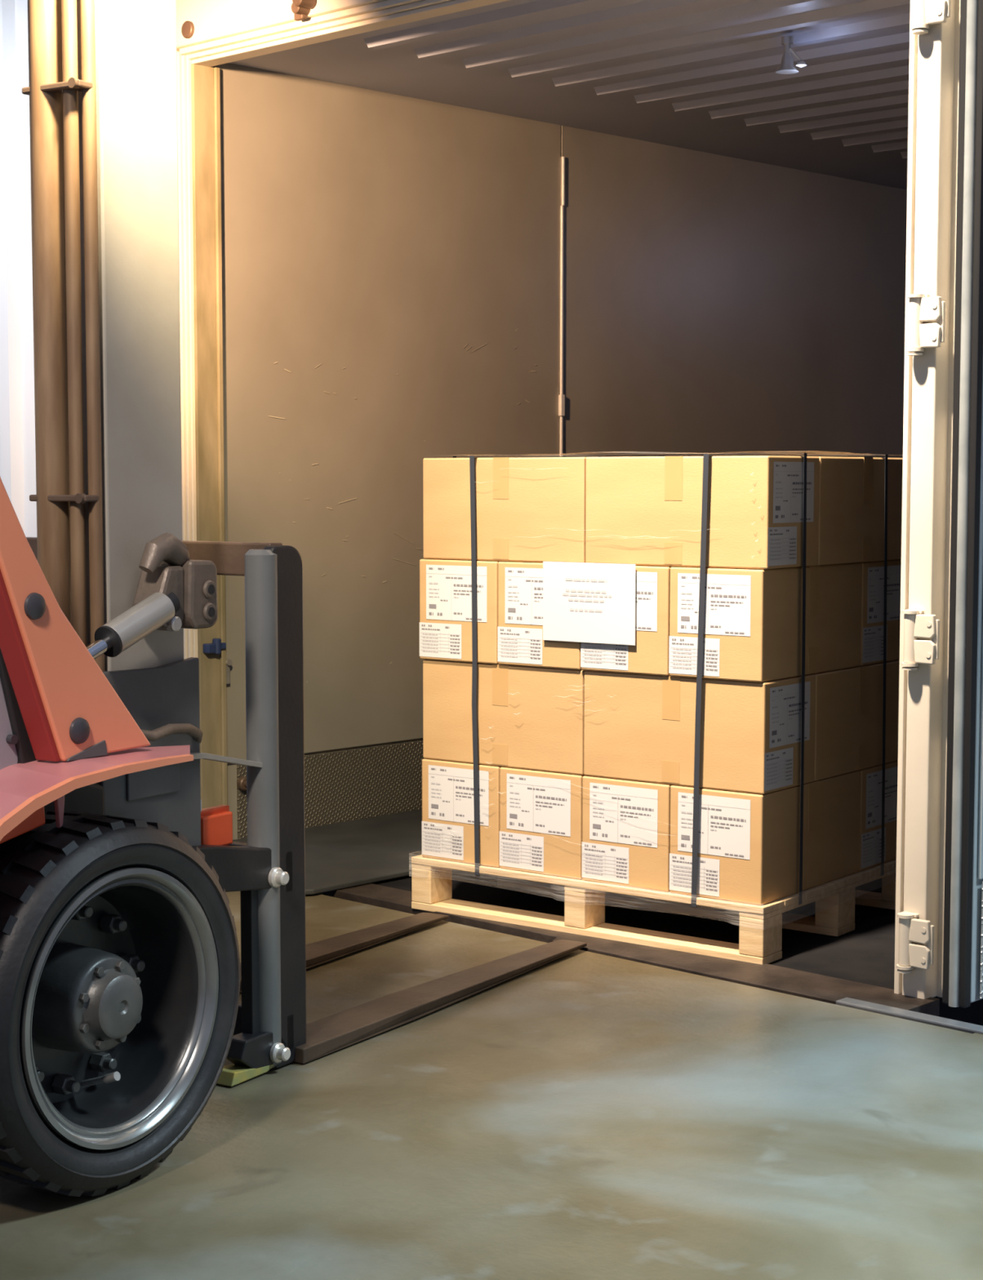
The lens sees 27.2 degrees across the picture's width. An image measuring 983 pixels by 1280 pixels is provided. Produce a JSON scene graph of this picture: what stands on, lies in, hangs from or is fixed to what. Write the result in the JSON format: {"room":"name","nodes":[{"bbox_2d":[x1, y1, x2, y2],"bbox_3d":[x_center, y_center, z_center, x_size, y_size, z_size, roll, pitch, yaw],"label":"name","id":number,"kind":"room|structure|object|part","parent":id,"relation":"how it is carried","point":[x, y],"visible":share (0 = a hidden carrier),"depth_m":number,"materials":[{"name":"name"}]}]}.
{"room":"warehouse loading dock","nodes":[
{"label":"warehouse loading dock","id":0,"kind":"room"},
{"bbox_2d":[0,0,36,537],"bbox_3d":[-2.157,-1.732,8.352,4.200,4.500,0.140,4,6,44],"label":"wall","id":1,"kind":"structure","parent":0,"point":[17,407],"depth_m":8.05,"materials":[{"name":"white paint"}]},
{"bbox_2d":[0,891,982,1279],"bbox_3d":[-2.252,1.089,2.097,15.000,0.120,7.835,4,6,44],"label":"floor","id":2,"kind":"structure","parent":0,"point":[579,1114],"depth_m":3.63,"materials":[{"name":"concrete"}]},
{"bbox_2d":[0,0,586,1196],"bbox_3d":[-0.767,-0.278,4.019,1.088,2.303,2.973,3,5,33],"label":"forklift","id":3,"kind":"object","parent":2,"relation":"on","point":[122,975],"visible":1,"depth_m":3.64,"materials":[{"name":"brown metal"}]},
{"bbox_3d":[-0.867,0.316,3.206,0.130,0.121,0.322,3,5,33],"label":"panel","id":4,"kind":"part","parent":3,"relation":"part of","materials":[{"name":"red paint"}]},
{"bbox_3d":[-0.735,-0.168,3.311,0.013,0.748,0.502,3,5,33],"label":"overhead guard leg","id":5,"kind":"part","parent":3,"relation":"part of","materials":[{"name":"orange paint"}]},
{"bbox_3d":[-0.752,0.063,3.486,0.026,0.134,0.299,3,5,33],"label":"piston rod","id":6,"kind":"part","parent":3,"relation":"part of","materials":[{"name":"silver metal"}]},
{"bbox_3d":[-0.675,-0.310,3.779,0.080,2.200,0.205,3,5,33],"label":"mast rail","id":7,"kind":"part","parent":3,"relation":"part of","materials":[{"name":"grey metal"}]},
{"bbox_3d":[-0.637,0.301,3.788,0.028,0.520,0.268,3,5,33],"label":"mast plate","id":8,"kind":"part","parent":3,"relation":"part of","materials":[{"name":"grey metal"}]},
{"bbox_3d":[-0.531,0.443,3.942,0.050,0.127,0.298,3,5,33],"label":"carriage arm","id":9,"kind":"part","parent":3,"relation":"part of","materials":[{"name":"black paint"}]},
{"bbox_3d":[-0.482,0.630,4.053,0.030,0.420,0.025,3,5,33],"label":"carriage plate","id":10,"kind":"part","parent":3,"relation":"part of","materials":[{"name":"black metal"}]},
{"bbox_3d":[-0.473,0.822,4.063,0.050,0.073,0.144,3,5,33],"label":"carriage arm","id":11,"kind":"part","parent":3,"relation":"part of","materials":[{"name":"black paint"}]},
{"bbox_3d":[4.341,1.018,2.979,6.700,0.120,2.565,4,6,44],"label":"floor","id":12,"kind":"structure","parent":0,"visible":0},
{"bbox_2d":[175,0,982,1034],"bbox_3d":[3.257,-0.834,8.533,3.370,2.920,9.255,4,6,44],"label":"shipping container","id":13,"kind":"object","parent":12,"relation":"on","point":[411,232],"visible":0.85,"depth_m":6.76,"materials":[{"name":"metal"}]},
{"bbox_3d":[-0.959,-0.585,6.474,0.147,2.515,0.140,4,6,44],"label":"post","id":14,"kind":"part","parent":13,"relation":"part of","materials":[{"name":"beige metal"}]},
{"bbox_2d":[232,808,422,894],"bbox_3d":[-0.236,0.650,6.629,0.785,0.016,1.799,4,6,44],"label":"floor","id":15,"kind":"structure","parent":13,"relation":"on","point":[361,851],"depth_m":6.38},
{"bbox_3d":[0.565,0.429,8.050,0.012,0.280,4.020,4,6,44],"label":"kick plate","id":16,"kind":"part","parent":13,"relation":"part of","materials":[{"name":"grey metal"}]},
{"bbox_3d":[3.123,-2.024,8.689,2.770,0.092,8.963,4,6,44],"label":"roof panel","id":17,"kind":"part","parent":13,"relation":"part of","materials":[{"name":"metal"}]},
{"bbox_3d":[-0.067,0.798,5.560,2.850,0.104,0.182,4,6,44],"label":"sill","id":18,"kind":"part","parent":13,"relation":"part of","materials":[{"name":"metal"}]},
{"bbox_2d":[411,854,896,964],"bbox_3d":[0.486,0.671,5.641,1.107,0.145,0.887,3,6,37],"label":"wooden pallet","id":19,"kind":"object","parent":13,"relation":"on","point":[760,926],"visible":0.48,"depth_m":5.31,"materials":[{"name":"brown wood"}]},
{"bbox_2d":[421,758,502,867],"bbox_3d":[0.072,0.453,5.728,0.265,0.274,0.533,3,6,37],"label":"cardboard box","id":20,"kind":"object","parent":19,"relation":"on","point":[447,822],"visible":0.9,"depth_m":5.52,"materials":[{"name":"brown cardboard"}]},
{"bbox_2d":[469,455,568,875],"bbox_3d":[0.221,0.048,5.791,0.032,1.138,0.890,3,6,37],"label":"strap","id":21,"kind":"object","parent":19,"relation":"attached to","point":[471,457],"visible":0.62,"depth_m":5.44,"materials":[{"name":"grey"}]},
{"bbox_2d":[499,766,585,879],"bbox_3d":[0.286,0.466,5.568,0.265,0.274,0.533,3,6,37],"label":"cardboard box","id":22,"kind":"object","parent":19,"relation":"on","point":[540,811],"visible":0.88,"depth_m":5.35,"materials":[{"name":"brown paper"}]},
{"bbox_2d":[422,659,586,774],"bbox_3d":[0.102,0.194,5.521,0.532,0.274,0.265,3,6,37],"label":"cardboard box","id":23,"kind":"object","parent":22,"relation":"on","point":[530,717],"visible":0.67,"depth_m":5.40,"materials":[{"name":"brown cardboard"}]},
{"bbox_2d":[419,559,506,664],"bbox_3d":[0.067,-0.095,5.682,0.265,0.274,0.533,3,6,37],"label":"cardboard box","id":24,"kind":"object","parent":23,"relation":"on","point":[445,584],"visible":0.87,"depth_m":5.47,"materials":[{"name":"brown cardboard"}]},
{"bbox_2d":[497,561,581,670],"bbox_3d":[0.281,-0.082,5.522,0.265,0.274,0.533,3,6,37],"label":"cardboard box","id":25,"kind":"object","parent":23,"relation":"on","point":[521,642],"visible":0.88,"depth_m":5.33,"materials":[{"name":"brown cardboard"}]},
{"bbox_2d":[422,457,586,562],"bbox_3d":[0.104,-0.354,5.473,0.532,0.274,0.265,3,6,37],"label":"cardboard box","id":26,"kind":"object","parent":25,"relation":"on","point":[532,509],"visible":0.79,"depth_m":5.36,"materials":[{"name":"brown cardboard"}]},
{"bbox_2d":[542,561,635,645],"bbox_3d":[0.249,-0.095,5.203,0.286,0.206,0.002,3,6,37],"label":"paper sign","id":27,"kind":"object","parent":25,"relation":"attached to","point":[588,602],"visible":1,"depth_m":5.20,"materials":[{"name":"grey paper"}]},
{"bbox_2d":[582,775,674,892],"bbox_3d":[0.500,0.479,5.408,0.265,0.274,0.533,3,6,37],"label":"cardboard box","id":28,"kind":"object","parent":19,"relation":"on","point":[626,823],"visible":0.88,"depth_m":5.19,"materials":[{"name":"brown paper"}]},
{"bbox_2d":[669,770,860,905],"bbox_3d":[0.714,0.492,5.248,0.265,0.274,0.533,3,6,37],"label":"cardboard box","id":29,"kind":"object","parent":19,"relation":"on","point":[748,843],"visible":0.98,"depth_m":5.07,"materials":[{"name":"brown cardboard"}]},
{"bbox_2d":[583,670,815,794],"bbox_3d":[0.531,0.220,5.201,0.533,0.274,0.265,3,6,37],"label":"cardboard box","id":30,"kind":"object","parent":29,"relation":"on","point":[637,727],"visible":0.95,"depth_m":5.07,"materials":[{"name":"brown cardboard"}]},
{"bbox_2d":[580,564,674,675],"bbox_3d":[0.495,-0.069,5.362,0.265,0.274,0.533,3,6,37],"label":"cardboard box","id":31,"kind":"object","parent":30,"relation":"on","point":[649,655],"visible":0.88,"depth_m":5.11,"materials":[{"name":"brown cardboard"}]},
{"bbox_2d":[668,562,862,682],"bbox_3d":[0.709,-0.057,5.203,0.265,0.274,0.533,3,6,37],"label":"cardboard box","id":32,"kind":"object","parent":30,"relation":"on","point":[753,618],"visible":0.97,"depth_m":5.03,"materials":[{"name":"brown cardboard"}]},
{"bbox_2d":[585,455,819,568],"bbox_3d":[0.533,-0.328,5.152,0.533,0.274,0.265,3,6,37],"label":"cardboard box","id":33,"kind":"object","parent":32,"relation":"on","point":[642,510],"visible":1,"depth_m":5.03,"materials":[{"name":"brown cardboard"}]},
{"bbox_2d":[690,453,864,906],"bbox_3d":[0.782,0.082,5.371,0.040,1.138,0.890,3,6,37],"label":"strap","id":34,"kind":"object","parent":19,"relation":"attached to","point":[705,459],"visible":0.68,"depth_m":5.02,"materials":[{"name":"grey"}]},
{"bbox_2d":[857,760,897,871],"bbox_3d":[0.849,0.459,5.649,0.533,0.274,0.265,3,6,37],"label":"cardboard box","id":35,"kind":"object","parent":19,"relation":"on","point":[870,810],"visible":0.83,"depth_m":5.46,"materials":[{"name":"brown cardboard"}]},
{"bbox_2d":[812,659,899,781],"bbox_3d":[0.878,0.200,5.441,0.265,0.274,0.533,3,6,37],"label":"cardboard box","id":36,"kind":"object","parent":35,"relation":"on","point":[848,702],"visible":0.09,"depth_m":5.32,"materials":[{"name":"brown cardboard"}]},
{"bbox_2d":[860,559,901,666],"bbox_3d":[0.844,-0.089,5.603,0.533,0.274,0.265,3,6,37],"label":"cardboard box","id":37,"kind":"object","parent":36,"relation":"on","point":[873,572],"visible":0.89,"depth_m":5.42,"materials":[{"name":"brown cardboard"}]},
{"bbox_2d":[817,456,902,565],"bbox_3d":[0.880,-0.348,5.392,0.265,0.274,0.533,3,6,37],"label":"cardboard box","id":38,"kind":"object","parent":37,"relation":"on","point":[851,490],"visible":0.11,"depth_m":5.27,"materials":[{"name":"brown cardboard"}]},
{"bbox_3d":[0.482,0.073,5.586,1.118,1.174,0.880,3,6,37],"label":"film","id":39,"kind":"object","parent":19,"relation":"on","visible":0},
{"bbox_2d":[453,453,806,904],"bbox_3d":[0.332,0.080,5.386,1.112,1.143,0.020,3,6,37],"label":"strap","id":40,"kind":"object","parent":39,"relation":"attached to","point":[803,626],"visible":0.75,"depth_m":5.06,"materials":[{"name":"grey"}]},
{"bbox_2d":[580,454,887,875],"bbox_3d":[0.606,0.051,5.750,1.112,1.143,0.032,3,6,37],"label":"strap","id":41,"kind":"object","parent":39,"relation":"attached to","point":[886,455],"visible":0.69,"depth_m":5.42,"materials":[{"name":"grey"}]},
{"bbox_2d":[775,35,806,74],"bbox_3d":[0.877,-1.712,5.924,0.100,0.100,0.068,4,6,44],"label":"ceiling lamp","id":42,"kind":"object","parent":13,"relation":"attached to","point":[787,67],"depth_m":5.92,"materials":[{"name":"white"}]},
{"bbox_3d":[1.021,-0.433,4.584,0.138,2.515,0.120,4,6,44],"label":"post","id":43,"kind":"part","parent":13,"relation":"part of","materials":[{"name":"white metal"}]},
{"bbox_3d":[1.494,-0.522,4.905,0.072,2.600,1.272,4,6,44],"label":"door","id":44,"kind":"part","parent":13,"relation":"part of","materials":[{"name":"grey metal"}]},
{"bbox_3d":[1.507,0.635,4.957,0.004,0.265,1.194,4,6,44],"label":"kick plate","id":45,"kind":"part","parent":13,"relation":"part of","materials":[{"name":"grey metal"}]}
]}

